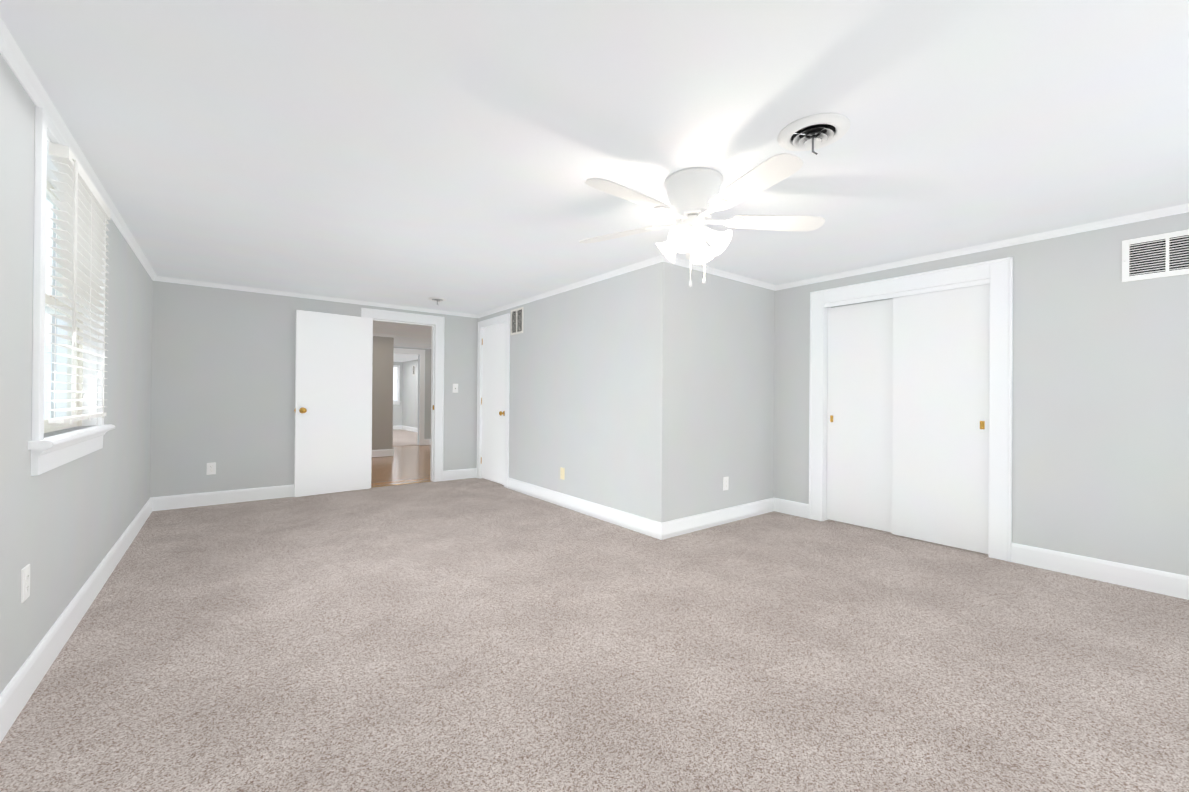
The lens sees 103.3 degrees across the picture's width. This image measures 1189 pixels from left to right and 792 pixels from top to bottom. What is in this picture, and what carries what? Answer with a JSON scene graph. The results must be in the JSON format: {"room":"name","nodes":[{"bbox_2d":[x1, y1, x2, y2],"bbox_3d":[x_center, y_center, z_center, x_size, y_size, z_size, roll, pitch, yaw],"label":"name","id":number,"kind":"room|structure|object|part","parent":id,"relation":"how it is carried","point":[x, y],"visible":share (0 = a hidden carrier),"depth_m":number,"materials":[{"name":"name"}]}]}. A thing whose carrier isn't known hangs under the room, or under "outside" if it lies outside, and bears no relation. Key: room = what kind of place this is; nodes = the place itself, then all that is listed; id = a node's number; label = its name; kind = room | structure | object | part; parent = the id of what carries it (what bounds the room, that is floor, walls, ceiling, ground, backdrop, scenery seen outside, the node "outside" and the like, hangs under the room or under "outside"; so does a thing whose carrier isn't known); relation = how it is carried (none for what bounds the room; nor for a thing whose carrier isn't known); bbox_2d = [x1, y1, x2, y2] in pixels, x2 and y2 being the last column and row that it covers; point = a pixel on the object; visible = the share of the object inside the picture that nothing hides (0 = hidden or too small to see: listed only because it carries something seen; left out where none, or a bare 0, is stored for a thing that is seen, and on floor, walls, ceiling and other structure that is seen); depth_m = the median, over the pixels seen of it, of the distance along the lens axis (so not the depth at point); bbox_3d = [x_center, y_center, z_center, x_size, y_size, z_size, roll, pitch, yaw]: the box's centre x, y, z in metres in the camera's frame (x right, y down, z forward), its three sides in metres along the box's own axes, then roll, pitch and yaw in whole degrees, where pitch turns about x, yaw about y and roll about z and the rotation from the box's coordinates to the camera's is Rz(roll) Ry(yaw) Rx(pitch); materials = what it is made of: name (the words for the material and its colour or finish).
{"room":"empty bedroom","nodes":[
{"label":"empty bedroom","id":0,"kind":"room"},
{"bbox_2d":[0,53,152,693],"bbox_3d":[-2.084,-0.014,1.601,0.170,2.220,7.300,1,0,-38],"label":"wall","id":1,"kind":"structure","parent":0,"point":[63,527],"depth_m":1.90,"materials":[{"name":"grey paint"}]},
{"bbox_2d":[21,564,29,602],"bbox_3d":[-2.056,0.677,1.702,0.008,0.117,0.072,1,0,-38],"label":"outlet","id":2,"kind":"object","parent":1,"relation":"attached to","point":[25,582],"visible":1,"depth_m":1.69,"materials":[{"name":"white plastic"}]},
{"bbox_2d":[28,107,111,475],"bbox_3d":[-2.462,-0.393,2.158,0.212,1.375,1.183,1,0,-38],"label":"window","id":3,"kind":"structure","parent":1,"relation":"in","point":[44,126],"depth_m":2.05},
{"bbox_3d":[-2.517,-0.428,2.137,0.098,1.185,1.010,1,0,-38],"label":"window sash","id":4,"kind":"part","parent":3,"relation":"part of","materials":[{"name":"white wood"}]},
{"bbox_2d":[48,142,110,424],"bbox_3d":[-2.434,-0.451,2.249,0.070,1.143,0.857,1,0,-38],"label":"window blind","id":5,"kind":"object","parent":3,"relation":"attached to","point":[83,213],"visible":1,"depth_m":2.12,"materials":[{"name":"white plastic"}]},
{"bbox_2d":[0,17,159,280],"bbox_3d":[-1.994,-1.103,1.668,0.035,0.041,7.060,1,0,-38],"label":"crown molding","id":6,"kind":"structure","parent":1,"relation":"attached to","point":[16,61],"depth_m":1.85,"materials":[{"name":"white wood"}]},
{"bbox_2d":[150,281,477,496],"bbox_3d":[-2.261,-0.003,6.011,4.964,2.220,0.120,1,0,-38],"label":"wall","id":7,"kind":"structure","parent":0,"point":[223,382],"depth_m":4.83,"materials":[{"name":"grey paint"}]},
{"bbox_2d":[207,462,215,474],"bbox_3d":[-3.836,0.726,4.707,0.072,0.117,0.008,1,0,-38],"label":"outlet","id":8,"kind":"object","parent":7,"relation":"attached to","point":[211,468],"visible":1,"depth_m":4.71,"materials":[{"name":"white plastic"}]},
{"bbox_2d":[160,276,475,317],"bbox_3d":[-2.873,-1.099,5.433,3.150,0.041,0.035,1,0,-38],"label":"crown molding","id":9,"kind":"structure","parent":7,"relation":"attached to","point":[163,279],"depth_m":5.18,"materials":[{"name":"white wood"}]},
{"bbox_2d":[294,310,372,496],"bbox_3d":[-2.915,0.083,5.296,0.790,2.010,0.174,1,0,-38],"label":"entry door","id":10,"kind":"structure","parent":7,"relation":"in","point":[333,407],"depth_m":5.28,"materials":[{"name":"white wood"}]},
{"bbox_2d":[360,308,444,489],"bbox_3d":[-2.407,0.035,5.892,0.994,2.142,0.168,1,0,-38],"label":"door frame","id":11,"kind":"structure","parent":7,"relation":"attached to","point":[438,322],"depth_m":6.09,"materials":[{"name":"white wood"}]},
{"bbox_2d":[453,384,457,392],"bbox_3d":[-1.845,-0.104,6.247,0.072,0.117,0.015,1,0,-38],"label":"light switch","id":12,"kind":"object","parent":7,"relation":"attached to","point":[455,388],"visible":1,"depth_m":6.25,"materials":[{"name":"white plastic"}]},
{"bbox_2d":[371,445,430,486],"bbox_3d":[-3.659,1.155,7.904,3.570,0.094,4.700,1,0,-38],"label":"floor","id":13,"kind":"structure","parent":0,"point":[406,464],"depth_m":7.40,"materials":[{"name":"brown wood"}]},
{"bbox_2d":[372,336,430,449],"bbox_3d":[-5.048,-0.012,10.342,4.590,2.220,10.140,1,0,-38],"label":"wall","id":14,"kind":"structure","parent":0,"point":[387,415],"depth_m":8.64,"materials":[{"name":"paint"}]},
{"bbox_2d":[373,333,395,336],"bbox_3d":[-4.525,-1.104,7.999,2.189,0.041,0.035,1,0,-38],"label":"crown molding","id":15,"kind":"structure","parent":14,"relation":"attached to","point":[381,335],"depth_m":8.54,"materials":[{"name":"white wood"}]},
{"bbox_2d":[393,365,400,404],"bbox_3d":[-6.557,-0.365,15.310,0.520,1.290,0.200,1,0,-38],"label":"window","id":16,"kind":"structure","parent":14,"relation":"in","point":[398,401],"depth_m":15.43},
{"bbox_2d":[393,348,424,444],"bbox_3d":[-4.238,0.029,10.415,0.900,2.150,0.140,1,0,-38],"label":"door frame","id":17,"kind":"structure","parent":14,"relation":"attached to","point":[421,400],"depth_m":10.59,"materials":[{"name":"white wood"}]},
{"bbox_2d":[394,345,427,348],"bbox_3d":[-4.218,-1.095,10.341,1.170,0.041,0.035,1,0,-38],"label":"crown molding","id":18,"kind":"structure","parent":14,"relation":"attached to","point":[394,345],"depth_m":10.45,"materials":[{"name":"white wood"}]},
{"bbox_2d":[0,425,1188,742],"bbox_3d":[-3.118,1.039,7.223,5.114,0.130,17.200,1,0,-38],"label":"baseboard","id":19,"kind":"structure","parent":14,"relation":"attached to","point":[24,683],"depth_m":3.16,"materials":[{"name":"white wood"}]},
{"bbox_2d":[393,429,416,446],"bbox_3d":[-5.696,1.150,12.831,3.800,0.100,5.580,1,0,-38],"label":"floor","id":20,"kind":"structure","parent":0,"point":[401,437],"depth_m":12.24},
{"bbox_2d":[478,262,673,522],"bbox_3d":[-0.489,0.009,5.104,0.120,2.220,3.486,1,0,-38],"label":"wall","id":21,"kind":"structure","parent":0,"point":[591,393],"depth_m":4.30,"materials":[{"name":"grey paint"}]},
{"bbox_2d":[481,323,504,484],"bbox_3d":[-1.312,0.095,6.056,0.102,2.015,0.720,1,0,-38],"label":"closet door","id":22,"kind":"structure","parent":21,"relation":"in","point":[493,398],"depth_m":6.07,"materials":[{"name":"white wood"}]},
{"bbox_2d":[476,313,509,487],"bbox_3d":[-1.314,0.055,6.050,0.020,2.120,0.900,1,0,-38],"label":"trim","id":23,"kind":"structure","parent":21,"relation":"attached to","point":[505,318],"depth_m":5.76,"materials":[{"name":"white wood"}]},
{"bbox_2d":[511,307,522,334],"bbox_3d":[-0.919,-0.883,5.563,0.008,0.300,0.300,1,0,-38],"label":"air vent","id":24,"kind":"object","parent":21,"relation":"attached to","point":[517,321],"visible":1,"depth_m":5.56,"materials":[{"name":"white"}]},
{"bbox_2d":[560,467,564,479],"bbox_3d":[-0.327,0.789,4.780,0.008,0.117,0.072,1,0,-38],"label":"outlet","id":25,"kind":"object","parent":21,"relation":"attached to","point":[562,473],"visible":1,"depth_m":4.77,"materials":[{"name":"beige plastic"}]},
{"bbox_2d":[476,254,669,317],"bbox_3d":[-0.531,-1.081,5.045,0.035,0.041,3.521,1,0,-38],"label":"crown molding","id":26,"kind":"structure","parent":21,"relation":"attached to","point":[661,258],"depth_m":4.48,"materials":[{"name":"white wood"}]},
{"bbox_2d":[0,478,1188,791],"bbox_3d":[-0.115,1.166,3.097,5.134,0.100,7.240,1,0,-38],"label":"floor carpet","id":27,"kind":"object","parent":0,"point":[474,634],"visible":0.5,"depth_m":1.96,"materials":[{"name":"beige carpet"}]},
{"bbox_2d":[0,0,1188,361],"bbox_3d":[-2.888,-1.163,7.509,6.134,0.100,17.620,1,0,-38],"label":"ceiling","id":28,"kind":"structure","parent":0,"point":[454,154],"depth_m":1.93,"materials":[{"name":"paint"}]},
{"bbox_2d":[428,297,445,304],"bbox_3d":[-1.802,-1.076,5.389,0.200,0.068,0.200,1,0,-38],"label":"ceiling vent","id":29,"kind":"object","parent":28,"relation":"in","point":[437,299],"visible":1,"depth_m":5.36,"materials":[{"name":"white"}]},
{"bbox_2d":[579,153,824,286],"bbox_3d":[0.468,-0.823,2.373,1.275,0.555,1.320,1,0,-38],"label":"ceiling fan","id":30,"kind":"object","parent":28,"relation":"hanging from","point":[696,197],"visible":1,"depth_m":2.32,"materials":[{"name":"white plastic"},{"name":"white painted metal"},{"name":"frosted glass"}]},
{"bbox_2d":[777,113,850,154],"bbox_3d":[0.911,-1.052,1.963,0.276,0.094,0.276,1,0,-38],"label":"ceiling vent","id":31,"kind":"object","parent":28,"relation":"in","point":[813,132],"visible":1,"depth_m":1.94,"materials":[{"name":"white metal"}]},
{"bbox_2d":[672,264,774,519],"bbox_3d":[1.214,0.020,4.297,1.580,2.220,0.120,1,0,-38],"label":"wall","id":32,"kind":"structure","parent":0,"point":[723,371],"depth_m":4.14,"materials":[{"name":"grey paint"}]},
{"bbox_2d":[664,257,775,290],"bbox_3d":[1.160,-1.071,4.154,1.530,0.041,0.035,1,0,-38],"label":"crown molding","id":33,"kind":"structure","parent":32,"relation":"attached to","point":[680,262],"depth_m":4.12,"materials":[{"name":"white wood"}]},
{"bbox_2d":[723,477,728,490],"bbox_3d":[1.169,0.779,4.183,0.072,0.117,0.008,1,0,-38],"label":"outlet","id":34,"kind":"object","parent":32,"relation":"attached to","point":[725,483],"visible":1,"depth_m":4.17,"materials":[{"name":"white plastic"}]},
{"bbox_2d":[831,284,984,307],"bbox_3d":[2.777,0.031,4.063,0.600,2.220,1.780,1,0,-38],"label":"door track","id":35,"kind":"structure","parent":0,"point":[876,300],"depth_m":4.60,"materials":[{"name":"white metal"}]},
{"bbox_2d":[773,212,1188,575],"bbox_3d":[2.961,0.030,3.239,0.120,2.220,3.694,1,0,-38],"label":"wall","id":36,"kind":"structure","parent":0,"point":[1100,425],"depth_m":2.96,"materials":[{"name":"grey paint"}]},
{"bbox_2d":[826,299,892,532],"bbox_3d":[2.332,0.162,4.067,0.036,1.928,0.623,1,0,-38],"label":"sliding door","id":37,"kind":"structure","parent":36,"relation":"in","point":[859,406],"depth_m":4.07,"materials":[{"name":"white wood"}]},
{"bbox_2d":[809,257,1012,561],"bbox_3d":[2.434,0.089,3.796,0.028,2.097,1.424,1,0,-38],"label":"door frame","id":38,"kind":"structure","parent":36,"relation":"attached to","point":[998,273],"depth_m":3.32,"materials":[{"name":"white wood"}]},
{"bbox_2d":[892,284,989,553],"bbox_3d":[2.636,0.163,3.604,0.036,1.928,0.623,1,0,-38],"label":"sliding door","id":39,"kind":"structure","parent":36,"relation":"in","point":[940,440],"depth_m":3.57,"materials":[{"name":"white wood"}]},
{"bbox_2d":[776,203,1188,289],"bbox_3d":[2.853,-1.060,3.266,0.035,0.041,3.514,1,0,-38],"label":"crown molding","id":40,"kind":"structure","parent":36,"relation":"attached to","point":[1184,208],"depth_m":3.25,"materials":[{"name":"white wood"}]},
{"bbox_2d":[1122,229,1188,281],"bbox_3d":[3.300,-0.814,2.708,0.008,0.250,0.350,1,0,-38],"label":"air vent","id":41,"kind":"object","parent":36,"relation":"in","point":[1158,256],"visible":1,"depth_m":2.74,"materials":[{"name":"white metal"}]},
{"label":"outside","id":42,"kind":"structure","parent":0,"visible":0},
{"bbox_2d":[45,260,52,341],"bbox_3d":[-34.440,-4.591,25.035,0.100,13.000,98.000,1,0,-38],"label":"sky","id":43,"kind":"structure","parent":42,"point":[48,283],"depth_m":38.74,"materials":[{"name":"white"}]},
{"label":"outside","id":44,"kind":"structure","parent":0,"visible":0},
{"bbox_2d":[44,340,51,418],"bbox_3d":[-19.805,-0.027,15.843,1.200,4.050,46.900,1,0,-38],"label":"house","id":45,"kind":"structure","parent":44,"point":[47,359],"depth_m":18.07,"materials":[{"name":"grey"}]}
]}

